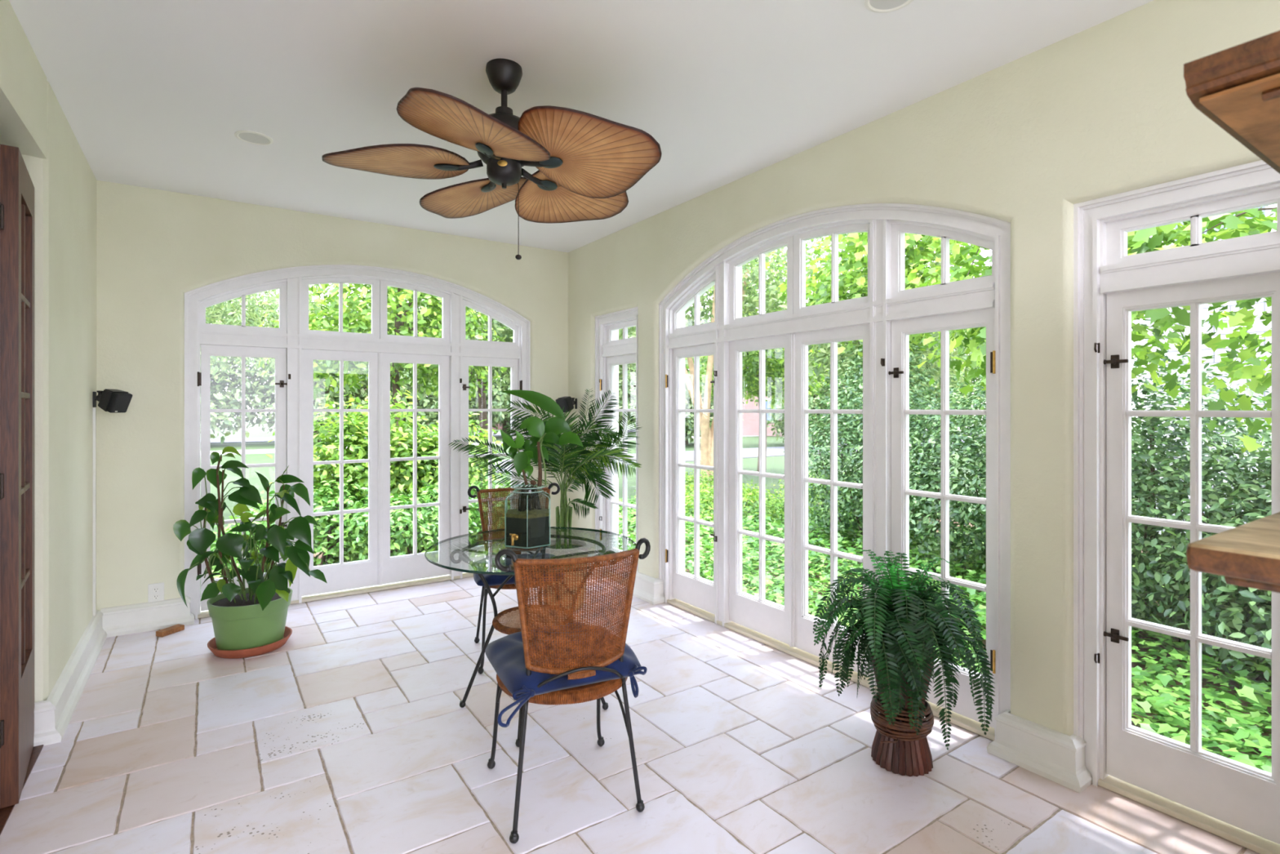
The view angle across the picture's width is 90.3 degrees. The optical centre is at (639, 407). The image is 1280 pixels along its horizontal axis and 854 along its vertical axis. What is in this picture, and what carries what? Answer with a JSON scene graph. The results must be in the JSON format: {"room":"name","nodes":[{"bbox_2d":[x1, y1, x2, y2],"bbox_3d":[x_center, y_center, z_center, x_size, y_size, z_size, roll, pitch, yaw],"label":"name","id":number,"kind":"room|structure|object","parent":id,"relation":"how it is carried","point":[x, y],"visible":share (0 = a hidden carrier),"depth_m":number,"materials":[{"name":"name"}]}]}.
{"room":"sunroom","nodes":[
{"label":"sunroom","id":0,"kind":"room"},
{"bbox_2d":[0,0,96,702],"bbox_3d":[-1.518,0.004,0.997,0.300,2.713,6.555,0,0,-34],"label":"wall","id":1,"kind":"structure","parent":0,"point":[33,120],"depth_m":2.77,"materials":[{"name":"beige paint"}]},
{"bbox_2d":[0,143,34,808],"bbox_3d":[-2.340,0.231,2.309,0.170,2.235,0.537,0,0,-39],"label":"door","id":2,"kind":"structure","parent":1,"relation":"in","point":[16,186],"depth_m":2.16,"materials":[{"name":"brown wood"}]},
{"bbox_2d":[0,744,43,835],"bbox_3d":[-2.159,1.359,2.142,0.075,0.009,1.070,0,0,-34],"label":"door sill","id":3,"kind":"structure","parent":1,"relation":"attached to","point":[5,812],"depth_m":2.31,"materials":[{"name":"brown wood"}]},
{"bbox_2d":[33,609,106,746],"bbox_3d":[-2.807,1.278,3.165,0.104,0.164,1.459,0,0,-34],"label":"baseboard","id":4,"kind":"structure","parent":1,"relation":"attached to","point":[52,716],"depth_m":2.85,"materials":[{"name":"paint"}]},
{"bbox_2d":[92,407,96,615],"bbox_3d":[-3.146,0.598,3.672,0.012,1.196,0.030,0,0,-34],"label":"cable cover","id":5,"kind":"object","parent":1,"relation":"attached to","point":[94,409],"visible":1,"depth_m":3.66,"materials":[{"name":"paint"}]},
{"bbox_2d":[93,388,132,413],"bbox_3d":[-3.062,-0.040,3.683,0.178,0.136,0.114,0,0,2],"label":"wall speaker","id":6,"kind":"object","parent":1,"relation":"attached to","point":[112,401],"visible":1,"depth_m":3.65,"materials":[{"name":"black plastic"}]},
{"bbox_2d":[107,392,132,413],"bbox_3d":[-3.005,-0.028,3.681,0.029,0.118,0.110,22,1,2],"label":"grille","id":7,"kind":"object","parent":6,"relation":"attached to","point":[117,402],"depth_m":3.65,"materials":[{"name":"plastic"}]},
{"bbox_2d":[96,180,568,610],"bbox_3d":[-2.019,0.004,4.764,3.705,2.713,0.260,0,0,-34],"label":"wall","id":8,"kind":"structure","parent":0,"point":[154,247],"depth_m":3.98,"materials":[{"name":"beige paint"}]},
{"bbox_2d":[100,595,195,637],"bbox_3d":[-3.023,1.278,3.922,0.458,0.164,0.104,0,0,-34],"label":"baseboard","id":9,"kind":"structure","parent":8,"relation":"attached to","point":[117,620],"depth_m":3.89,"materials":[{"name":"paint"}]},
{"bbox_2d":[147,582,164,602],"bbox_3d":[-2.993,1.148,3.939,0.080,0.124,0.009,0,0,-34],"label":"wall outlet","id":10,"kind":"object","parent":8,"relation":"attached to","point":[155,591],"visible":1,"depth_m":3.94,"materials":[{"name":"paint"}]},
{"bbox_2d":[152,587,159,592],"bbox_3d":[-2.992,1.127,3.938,0.034,0.029,0.004,0,0,-34],"label":"receptacle","id":11,"kind":"object","parent":10,"relation":"attached to","point":[154,589],"depth_m":3.94,"materials":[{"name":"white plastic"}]},
{"bbox_2d":[152,594,159,599],"bbox_3d":[-2.992,1.169,3.938,0.034,0.029,0.004,0,0,-34],"label":"receptacle","id":12,"kind":"object","parent":10,"relation":"attached to","point":[154,596],"depth_m":3.94,"materials":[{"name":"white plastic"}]},
{"bbox_2d":[184,264,530,619],"bbox_3d":[-1.976,0.160,4.810,2.380,2.400,0.231,0,0,-34],"label":"window","id":13,"kind":"structure","parent":8,"relation":"in","point":[293,334],"depth_m":4.57,"materials":[{"name":"white paint"}]},
{"bbox_2d":[197,344,287,610],"bbox_3d":[-2.660,0.456,4.271,0.529,1.735,0.094,0,0,-34],"label":"door","id":14,"kind":"structure","parent":13,"relation":"attached to","point":[279,354],"depth_m":4.28,"materials":[{"name":"white paint"}]},
{"bbox_2d":[302,349,377,595],"bbox_3d":[-2.174,0.456,4.633,0.519,1.735,0.042,0,0,-34],"label":"door","id":15,"kind":"structure","parent":13,"relation":"attached to","point":[342,575],"depth_m":4.63,"materials":[{"name":"white paint"}]},
{"bbox_2d":[382,352,449,584],"bbox_3d":[-1.738,0.456,4.929,0.519,1.735,0.042,0,0,-34],"label":"door","id":16,"kind":"structure","parent":13,"relation":"attached to","point":[415,566],"depth_m":4.92,"materials":[{"name":"white paint"}]},
{"bbox_2d":[462,356,522,570],"bbox_3d":[-1.223,0.456,5.248,0.529,1.735,0.094,0,0,-34],"label":"door","id":17,"kind":"structure","parent":13,"relation":"attached to","point":[490,362],"depth_m":5.18,"materials":[{"name":"white paint"}]},
{"bbox_2d":[8,0,1153,252],"bbox_3d":[-0.750,-1.413,1.513,5.260,0.120,7.065,0,0,-34],"label":"ceiling","id":18,"kind":"structure","parent":0,"point":[153,94],"depth_m":2.57,"materials":[{"name":"white paint"}]},
{"bbox_2d":[234,130,273,145],"bbox_3d":[-1.933,-1.349,3.190,0.166,0.007,0.166,0,0,-34],"label":"recessed light","id":19,"kind":"object","parent":18,"relation":"in","point":[248,136],"visible":1,"depth_m":3.18,"materials":[{"name":"white plastic"}]},
{"bbox_2d":[321,58,662,259],"bbox_3d":[-0.554,-0.979,2.576,1.279,0.748,1.254,0,0,-34],"label":"ceiling fan","id":20,"kind":"object","parent":18,"relation":"hanging from","point":[586,163],"visible":1,"depth_m":2.42,"materials":[{"name":"brown metal"}]},
{"bbox_2d":[864,0,913,13],"bbox_3d":[0.825,-1.349,2.094,0.166,0.007,0.166,0,0,-34],"label":"recessed light","id":21,"kind":"object","parent":18,"relation":"in","point":[874,6],"visible":1,"depth_m":2.13,"materials":[{"name":"white plastic"}]},
{"bbox_2d":[0,574,1259,853],"bbox_3d":[-0.750,1.485,1.513,5.260,0.250,7.065,0,0,-34],"label":"floor","id":22,"kind":"structure","parent":0,"point":[353,735],"depth_m":2.47,"materials":[{"name":"tile"}]},
{"bbox_2d":[155,623,184,636],"bbox_3d":[-2.836,1.345,3.846,0.052,0.030,0.136,0,0,18],"label":"wood block","id":23,"kind":"object","parent":22,"relation":"on","point":[166,631],"visible":1,"depth_m":3.83,"materials":[{"name":"brown wood"}]},
{"bbox_2d":[207,626,292,658],"bbox_3d":[-2.210,1.331,3.618,0.412,0.057,0.412,0,0,-34],"label":"saucer","id":24,"kind":"object","parent":22,"relation":"on","point":[211,644],"visible":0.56,"depth_m":3.47,"materials":[{"name":"ceramic"}]},
{"bbox_2d":[173,446,327,649],"bbox_3d":[-2.189,0.784,3.562,0.878,1.128,0.492,0,0,29],"label":"potted plant","id":25,"kind":"object","parent":22,"relation":"on","point":[255,615],"visible":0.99,"depth_m":3.55,"materials":[{"name":"green plant"}]},
{"bbox_2d":[467,482,560,673],"bbox_3d":[-0.682,0.903,3.559,0.533,0.915,0.519,0,0,-17],"label":"wicker chair","id":26,"kind":"object","parent":22,"relation":"on","point":[517,549],"visible":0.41,"depth_m":3.72,"materials":[{"name":"brown wicker"}]},
{"bbox_2d":[473,552,563,586],"bbox_3d":[-0.652,0.912,3.535,0.529,0.143,0.488,0,0,-14],"label":"seat cushion","id":27,"kind":"object","parent":26,"relation":"on","point":[491,580],"visible":0.27,"depth_m":3.35,"materials":[{"name":"blue fabric"}]},
{"bbox_2d":[424,526,635,746],"bbox_3d":[-0.481,0.993,2.883,0.936,0.736,0.936,0,0,-17],"label":"dining table","id":28,"kind":"object","parent":22,"relation":"on","point":[506,627],"visible":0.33,"depth_m":2.88,"materials":[{"name":"clear glass"}]},
{"bbox_2d":[504,484,550,546],"bbox_3d":[-0.512,0.489,2.914,0.202,0.270,0.236,0,0,-8],"label":"glass jar","id":29,"kind":"object","parent":28,"relation":"on","point":[526,526],"visible":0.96,"depth_m":2.85,"materials":[{"name":"glass"}]},
{"bbox_2d":[509,533,519,545],"bbox_3d":[-0.555,0.579,2.810,0.028,0.051,0.036,0,0,22],"label":"tap","id":30,"kind":"object","parent":29,"relation":"on","point":[513,537],"depth_m":2.82,"materials":[{"name":"gold metal"}]},
{"bbox_2d":[499,390,583,486],"bbox_3d":[-0.452,0.139,2.920,0.390,0.442,0.157,0,0,-3],"label":"plant","id":31,"kind":"object","parent":29,"relation":"in","point":[554,426],"visible":1,"depth_m":2.92,"materials":[{"name":"green plant"}]},
{"bbox_2d":[498,607,566,628],"bbox_3d":[-0.481,0.956,2.883,0.320,0.010,0.320,0,0,-34],"label":"shelf","id":32,"kind":"object","parent":28,"relation":"attached to","point":[513,613],"depth_m":2.89,"materials":[{"name":"brown wicker"}]},
{"bbox_2d":[448,387,640,609],"bbox_3d":[-0.668,0.608,4.322,1.384,1.503,0.609,0,0,2],"label":"potted palm","id":33,"kind":"object","parent":22,"relation":"on","point":[557,546],"visible":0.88,"depth_m":4.31,"materials":[{"name":"plant"}]},
{"bbox_2d":[542,543,587,609],"bbox_3d":[-0.521,1.161,4.361,0.334,0.395,0.334,0,0,-34],"label":"pot","id":34,"kind":"object","parent":33,"relation":"on","point":[550,545],"depth_m":4.25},
{"bbox_2d":[487,537,650,843],"bbox_3d":[-0.270,0.903,2.257,0.533,0.915,0.519,0,0,-21],"label":"wicker chair","id":35,"kind":"object","parent":22,"relation":"on","point":[580,694],"visible":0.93,"depth_m":2.04,"materials":[{"name":"brown wicker"}]},
{"bbox_2d":[484,622,647,727],"bbox_3d":[-0.301,0.912,2.276,0.529,0.143,0.488,0,0,-25],"label":"seat cushion","id":36,"kind":"object","parent":35,"relation":"on","point":[505,654],"visible":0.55,"depth_m":2.13,"materials":[{"name":"blue fabric"}]},
{"bbox_2d":[870,643,935,776],"bbox_3d":[1.009,1.141,2.450,0.240,0.436,0.254,0,0,4],"label":"planter","id":37,"kind":"object","parent":22,"relation":"on","point":[917,760],"visible":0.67,"depth_m":2.38,"materials":[{"name":"brown wood"}]},
{"bbox_2d":[813,549,995,749],"bbox_3d":[1.014,0.873,2.470,0.627,0.604,0.665,0,0,27],"label":"fern","id":38,"kind":"object","parent":37,"relation":"in","point":[897,617],"visible":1,"depth_m":2.32,"materials":[{"name":"plant"}]},
{"bbox_2d":[1183,30,1279,592],"bbox_3d":[1.504,0.438,1.023,1.368,1.841,0.620,0,0,-34],"label":"wooden shelf unit","id":39,"kind":"object","parent":22,"relation":"on","point":[1237,87],"visible":1,"depth_m":0.88,"materials":[{"name":"brown wood"}]},
{"bbox_2d":[568,0,1279,735],"bbox_3d":[1.318,0.004,2.918,0.260,2.713,7.065,0,0,-34],"label":"wall","id":40,"kind":"structure","parent":0,"point":[1103,109],"depth_m":2.43,"materials":[{"name":"beige paint"}]},
{"bbox_2d":[525,551,599,576],"bbox_3d":[-0.653,1.278,5.280,0.445,0.164,0.521,0,0,-34],"label":"baseboard","id":41,"kind":"structure","parent":40,"relation":"attached to","point":[534,552],"depth_m":5.20,"materials":[{"name":"paint"}]},
{"bbox_2d":[555,395,577,412],"bbox_3d":[-0.611,-0.028,5.365,0.114,0.135,0.178,0,0,44],"label":"wall speaker","id":42,"kind":"object","parent":40,"relation":"attached to","point":[567,402],"visible":0.79,"depth_m":5.31,"materials":[{"name":"black plastic"}]},
{"bbox_2d":[555,398,568,412],"bbox_3d":[-0.651,-0.018,5.322,0.110,0.118,0.029,0,20,44],"label":"grille","id":43,"kind":"object","parent":42,"relation":"attached to","point":[563,402],"depth_m":5.29,"materials":[{"name":"plastic"}]},
{"bbox_2d":[595,306,638,584],"bbox_3d":[-0.090,0.306,5.016,0.231,2.107,0.656,0,0,-34],"label":"window","id":44,"kind":"structure","parent":40,"relation":"in","point":[607,344],"depth_m":5.17,"materials":[{"name":"white paint"}]},
{"bbox_2d":[600,353,635,577],"bbox_3d":[-0.146,0.456,4.989,0.094,1.735,0.531,0,0,-34],"label":"door","id":45,"kind":"structure","parent":44,"relation":"attached to","point":[624,360],"depth_m":5.09,"materials":[{"name":"white paint"}]},
{"bbox_2d":[626,570,664,604],"bbox_3d":[0.039,1.278,4.566,0.104,0.164,0.343,0,0,-34],"label":"baseboard","id":46,"kind":"object","parent":40,"relation":"attached to","point":[650,589],"visible":0.76,"depth_m":4.47,"materials":[{"name":"paint"}]},
{"bbox_2d":[658,203,1010,740],"bbox_3d":[0.895,0.160,3.566,0.231,2.400,2.380,0,0,-34],"label":"window","id":47,"kind":"structure","parent":40,"relation":"in","point":[887,300],"depth_m":3.24,"materials":[{"name":"white paint"}]},
{"bbox_2d":[665,343,714,613],"bbox_3d":[0.356,0.456,4.250,0.094,1.735,0.529,0,0,-34],"label":"door","id":48,"kind":"structure","parent":47,"relation":"attached to","point":[695,590],"depth_m":4.32,"materials":[{"name":"white paint"}]},
{"bbox_2d":[728,333,789,644],"bbox_3d":[0.718,0.456,3.764,0.042,1.735,0.519,0,0,-34],"label":"door","id":49,"kind":"structure","parent":47,"relation":"attached to","point":[771,619],"depth_m":3.76,"materials":[{"name":"white paint"}]},
{"bbox_2d":[793,324,870,677],"bbox_3d":[1.013,0.456,3.329,0.042,1.735,0.519,0,0,-34],"label":"door","id":50,"kind":"structure","parent":47,"relation":"attached to","point":[804,622],"depth_m":3.38,"materials":[{"name":"white paint"}]},
{"bbox_2d":[888,307,995,728],"bbox_3d":[1.332,0.456,2.813,0.094,1.735,0.529,0,0,-34],"label":"door","id":51,"kind":"structure","parent":47,"relation":"attached to","point":[901,330],"depth_m":2.81,"materials":[{"name":"white paint"}]},
{"bbox_2d":[986,710,1092,792],"bbox_3d":[1.504,1.278,2.410,0.104,0.164,0.326,0,0,-34],"label":"baseboard","id":52,"kind":"structure","parent":40,"relation":"attached to","point":[1060,757],"depth_m":2.37,"materials":[{"name":"paint"}]},
{"bbox_2d":[1073,160,1279,853],"bbox_3d":[1.870,0.306,2.130,0.231,2.107,0.656,0,0,-34],"label":"door frame","id":53,"kind":"structure","parent":40,"relation":"in","point":[1102,264],"depth_m":2.29,"materials":[{"name":"white paint"}]},
{"bbox_2d":[1103,271,1279,844],"bbox_3d":[1.829,0.456,2.109,0.063,1.735,0.502,0,0,-34],"label":"door","id":54,"kind":"structure","parent":53,"relation":"attached to","point":[1245,797],"depth_m":2.14,"materials":[{"name":"white paint"}]},
{"label":"outside","id":55,"kind":"structure","parent":0,"visible":0},
{"bbox_2d":[493,439,963,473],"bbox_3d":[6.849,1.659,25.508,28.000,0.027,3.500,0,0,-34],"label":"driveway","id":56,"kind":"structure","parent":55,"point":[773,451],"depth_m":22.91,"materials":[{"name":"grey concrete"}]},
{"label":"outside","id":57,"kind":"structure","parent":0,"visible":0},
{"bbox_2d":[213,502,1271,764],"bbox_3d":[2.185,1.665,3.990,10.100,0.010,12.145,0,0,-34],"label":"bed","id":58,"kind":"object","parent":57,"point":[1141,649],"depth_m":4.10,"materials":[{"name":"green plant"}]},
{"bbox_2d":[210,507,270,578],"bbox_3d":[-3.706,1.333,5.712,1.402,0.792,0.921,0,0,-37],"label":"shrub","id":59,"kind":"object","parent":58,"relation":"on","point":[213,547],"visible":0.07,"depth_m":5.61,"materials":[{"name":"green plant"}]},
{"bbox_2d":[227,468,368,571],"bbox_3d":[-3.092,1.157,6.035,1.333,1.139,1.087,0,0,-20],"label":"shrub","id":60,"kind":"object","parent":58,"relation":"on","point":[326,547],"visible":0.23,"depth_m":5.94,"materials":[{"name":"green plant"}]},
{"bbox_2d":[266,386,438,564],"bbox_3d":[-2.961,0.725,6.755,1.728,2.007,1.448,0,0,-22],"label":"shrub","id":61,"kind":"object","parent":58,"relation":"on","point":[357,446],"visible":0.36,"depth_m":6.54,"materials":[{"name":"green plant"}]},
{"bbox_2d":[334,480,494,563],"bbox_3d":[-2.176,1.227,6.211,1.529,1.000,1.195,0,0,-34],"label":"shrub","id":62,"kind":"object","parent":58,"relation":"on","point":[428,519],"visible":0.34,"depth_m":5.95,"materials":[{"name":"green plant"}]},
{"bbox_2d":[367,408,503,553],"bbox_3d":[-2.213,0.863,7.086,1.556,1.718,1.192,0,0,-27],"label":"shrub","id":63,"kind":"object","parent":58,"relation":"on","point":[474,475],"visible":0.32,"depth_m":6.84,"materials":[{"name":"green plant"}]},
{"bbox_2d":[468,471,510,545],"bbox_3d":[-1.428,1.187,7.014,1.434,1.031,1.153,0,0,-34],"label":"shrub","id":64,"kind":"object","parent":58,"relation":"on","point":[481,537],"visible":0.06,"depth_m":6.72,"materials":[{"name":"green plant"}]},
{"bbox_2d":[684,480,784,526],"bbox_3d":[1.221,1.387,9.250,2.253,0.695,2.196,0,0,-41],"label":"shrub","id":65,"kind":"object","parent":58,"relation":"on","point":[753,501],"visible":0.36,"depth_m":8.91,"materials":[{"name":"green plant"}]},
{"bbox_2d":[765,468,862,524],"bbox_3d":[2.825,1.302,9.607,2.080,0.832,2.422,0,0,-22],"label":"shrub","id":66,"kind":"object","parent":58,"relation":"on","point":[780,485],"visible":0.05,"depth_m":9.43,"materials":[{"name":"green plant"}]},
{"bbox_2d":[777,337,976,547],"bbox_3d":[2.960,0.376,7.674,2.147,2.674,2.327,0,0,-34],"label":"bush","id":67,"kind":"object","parent":58,"relation":"on","point":[851,496],"visible":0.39,"depth_m":7.49,"materials":[{"name":"green plant"}]},
{"bbox_2d":[764,232,989,367],"bbox_3d":[3.262,-0.893,8.100,2.880,5.112,3.628,0,0,-8],"label":"tree","id":68,"kind":"object","parent":58,"relation":"on","point":[856,280],"visible":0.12,"depth_m":7.66,"materials":[{"name":"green plant"}]},
{"bbox_2d":[498,487,1271,773],"bbox_3d":[2.393,1.560,6.107,4.934,0.425,9.937,0,0,-34],"label":"ground cover","id":69,"kind":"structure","parent":58,"relation":"on","point":[1171,715],"depth_m":3.97,"materials":[{"name":"green plant"}]},
{"bbox_2d":[909,366,1159,582],"bbox_3d":[3.561,0.590,6.257,2.579,2.227,2.653,0,0,20],"label":"bush","id":70,"kind":"object","parent":58,"relation":"on","point":[971,446],"visible":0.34,"depth_m":6.14,"materials":[{"name":"green plant"}]},
{"bbox_2d":[906,207,1275,409],"bbox_3d":[3.063,-0.341,4.827,2.426,4.006,2.331,0,0,42],"label":"tree","id":71,"kind":"object","parent":58,"relation":"on","point":[1144,355],"visible":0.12,"depth_m":4.61,"materials":[{"name":"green plant"}]},
{"bbox_2d":[963,350,1271,683],"bbox_3d":[3.881,0.609,4.762,2.379,2.189,2.564,0,0,-34],"label":"bush","id":72,"kind":"object","parent":58,"relation":"on","point":[1148,570],"visible":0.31,"depth_m":4.27,"materials":[{"name":"green plant"}]},
{"bbox_2d":[1127,205,1276,453],"bbox_3d":[3.187,-0.178,3.080,3.046,3.678,2.292,0,0,-34],"label":"tree","id":73,"kind":"object","parent":58,"relation":"on","point":[1236,370],"visible":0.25,"depth_m":3.56,"materials":[{"name":"green plant"}]},
{"bbox_2d":[1146,422,1271,692],"bbox_3d":[4.410,0.837,3.476,2.235,1.746,2.558,0,0,-40],"label":"bush","id":74,"kind":"object","parent":58,"relation":"on","point":[1256,636],"visible":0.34,"depth_m":3.73,"materials":[{"name":"green plant"}]},
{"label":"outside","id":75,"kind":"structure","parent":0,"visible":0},
{"bbox_2d":[210,421,1190,553],"bbox_3d":[-1.642,1.765,29.108,150.000,0.190,130.000,0,0,-34],"label":"lawn","id":76,"kind":"structure","parent":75,"point":[775,464],"depth_m":18.34,"materials":[{"name":"green plant"}]},
{"bbox_2d":[205,289,279,444],"bbox_3d":[-20.181,-2.568,28.213,8.288,8.505,8.038,0,0,40],"label":"tree","id":77,"kind":"object","parent":76,"relation":"on","point":[220,399],"visible":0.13,"depth_m":27.81,"materials":[{"name":"green plant"}]},
{"bbox_2d":[205,284,335,392],"bbox_3d":[-8.188,-1.764,10.619,6.056,6.859,5.240,0,0,-42],"label":"tree","id":78,"kind":"object","parent":76,"relation":"on","point":[219,306],"visible":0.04,"depth_m":11.51,"materials":[{"name":"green plant"}]},
{"bbox_2d":[219,284,392,441],"bbox_3d":[-15.777,-2.243,30.398,7.651,7.851,7.420,0,0,-35],"label":"tree","id":79,"kind":"object","parent":76,"relation":"on","point":[321,396],"visible":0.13,"depth_m":29.05,"materials":[{"name":"green plant"}]},
{"bbox_2d":[252,283,513,446],"bbox_3d":[-4.013,-1.105,10.567,3.679,5.539,4.180,0,0,32],"label":"tree","id":80,"kind":"object","parent":76,"relation":"on","point":[396,301],"visible":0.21,"depth_m":10.06,"materials":[{"name":"green plant"}]},
{"bbox_2d":[337,287,488,439],"bbox_3d":[-11.730,-2.568,33.532,8.038,8.505,8.288,0,0,-19],"label":"tree","id":81,"kind":"object","parent":76,"relation":"on","point":[432,417],"visible":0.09,"depth_m":31.78,"materials":[{"name":"green plant"}]},
{"bbox_2d":[326,376,502,432],"bbox_3d":[-15.691,-1.140,49.787,16.700,5.600,7.700,0,0,-34],"label":"brick house","id":82,"kind":"structure","parent":76,"relation":"on","point":[498,426],"depth_m":48.78,"materials":[{"name":"red brick"}]},
{"bbox_2d":[367,291,513,484],"bbox_3d":[-3.223,-1.406,12.911,4.195,6.144,3.854,0,0,-2],"label":"tree","id":83,"kind":"object","parent":76,"relation":"on","point":[505,335],"visible":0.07,"depth_m":12.87,"materials":[{"name":"green plant"}]},
{"bbox_2d":[466,309,512,436],"bbox_3d":[-7.345,-2.568,35.990,8.288,8.505,8.038,0,0,-4],"label":"tree","id":84,"kind":"object","parent":76,"relation":"on","point":[500,400],"visible":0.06,"depth_m":34.04,"materials":[{"name":"green plant"}]},
{"bbox_2d":[618,327,635,425],"bbox_3d":[-3.205,-2.893,39.683,8.656,9.159,8.926,0,0,12],"label":"tree","id":85,"kind":"object","parent":76,"relation":"on","point":[620,370],"visible":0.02,"depth_m":38.62,"materials":[{"name":"green plant"}]},
{"bbox_2d":[618,332,635,429],"bbox_3d":[-1.803,-2.893,44.326,8.926,9.159,8.656,0,0,27],"label":"tree","id":86,"kind":"object","parent":76,"relation":"on","point":[631,364],"visible":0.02,"depth_m":41.81,"materials":[{"name":"green plant"}]},
{"bbox_2d":[618,334,746,444],"bbox_3d":[1.901,-1.202,28.318,5.441,5.757,5.610,0,0,30],"label":"tree","id":87,"kind":"object","parent":76,"relation":"on","point":[689,416],"visible":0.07,"depth_m":27.39,"materials":[{"name":"green plant"}]},
{"bbox_2d":[633,469,752,502],"bbox_3d":[0.889,1.373,11.064,2.186,0.692,2.362,0,0,-34],"label":"shrub","id":88,"kind":"object","parent":76,"relation":"on","point":[689,481],"visible":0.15,"depth_m":11.13,"materials":[{"name":"green plant"}]},
{"bbox_2d":[618,237,831,488],"bbox_3d":[1.383,-1.515,12.591,5.039,6.364,5.346,0,0,35],"label":"tree","id":89,"kind":"object","parent":76,"relation":"on","point":[707,433],"visible":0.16,"depth_m":12.34,"materials":[{"name":"beige plant"}]},
{"bbox_2d":[711,367,784,435],"bbox_3d":[6.916,-0.890,40.001,5.300,5.100,5.700,0,0,10],"label":"house","id":90,"kind":"structure","parent":76,"relation":"on","point":[750,424],"depth_m":37.51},
{"bbox_2d":[684,241,830,472],"bbox_3d":[3.154,-1.381,16.164,4.278,6.092,4.343,0,0,13],"label":"tree","id":91,"kind":"object","parent":76,"relation":"on","point":[750,359],"visible":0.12,"depth_m":15.62,"materials":[{"name":"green plant"}]},
{"bbox_2d":[766,342,862,445],"bbox_3d":[7.741,-1.202,27.598,5.441,5.757,5.610,0,0,-44],"label":"tree","id":92,"kind":"object","parent":76,"relation":"on","point":[780,416],"visible":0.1,"depth_m":26.71,"materials":[{"name":"green plant"}]},
{"bbox_2d":[774,233,990,406],"bbox_3d":[5.036,-1.488,12.523,5.126,6.305,4.111,0,0,-40],"label":"tree","id":93,"kind":"object","parent":76,"relation":"on","point":[819,360],"visible":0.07,"depth_m":12.21,"materials":[{"name":"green plant"}]},
{"bbox_2d":[841,331,979,431],"bbox_3d":[14.139,-1.917,33.716,7.013,7.196,6.801,0,0,-16],"label":"tree","id":94,"kind":"object","parent":76,"relation":"on","point":[953,374],"visible":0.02,"depth_m":32.17,"materials":[{"name":"green plant"}]},
{"bbox_2d":[930,333,986,435],"bbox_3d":[19.153,-2.568,39.392,8.038,8.505,8.288,0,0,-32],"label":"tree","id":95,"kind":"object","parent":76,"relation":"on","point":[977,347],"visible":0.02,"depth_m":37.50,"materials":[{"name":"green plant"}]},
{"bbox_2d":[1144,204,1276,536],"bbox_3d":[12.119,-2.840,6.541,7.800,9.000,10.000,0,0,-34],"label":"tree","id":96,"kind":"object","parent":76,"relation":"on","point":[1260,328],"visible":0.03,"depth_m":7.79,"materials":[{"name":"green plant"}]},
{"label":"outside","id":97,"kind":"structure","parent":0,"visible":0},
{"bbox_2d":[210,422,1136,454],"bbox_3d":[-3.384,1.656,31.673,150.000,0.032,2.200,0,0,-34],"label":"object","id":98,"kind":"structure","parent":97,"point":[259,451],"depth_m":24.13,"materials":[{"name":"concrete"}]},
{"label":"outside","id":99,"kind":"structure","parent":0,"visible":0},
{"bbox_2d":[210,422,981,443],"bbox_3d":[-9.228,1.659,40.275,150.000,0.027,5.000,0,0,-34],"label":"road","id":100,"kind":"structure","parent":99,"point":[237,439],"depth_m":32.89,"materials":[{"name":"grey asphalt"}]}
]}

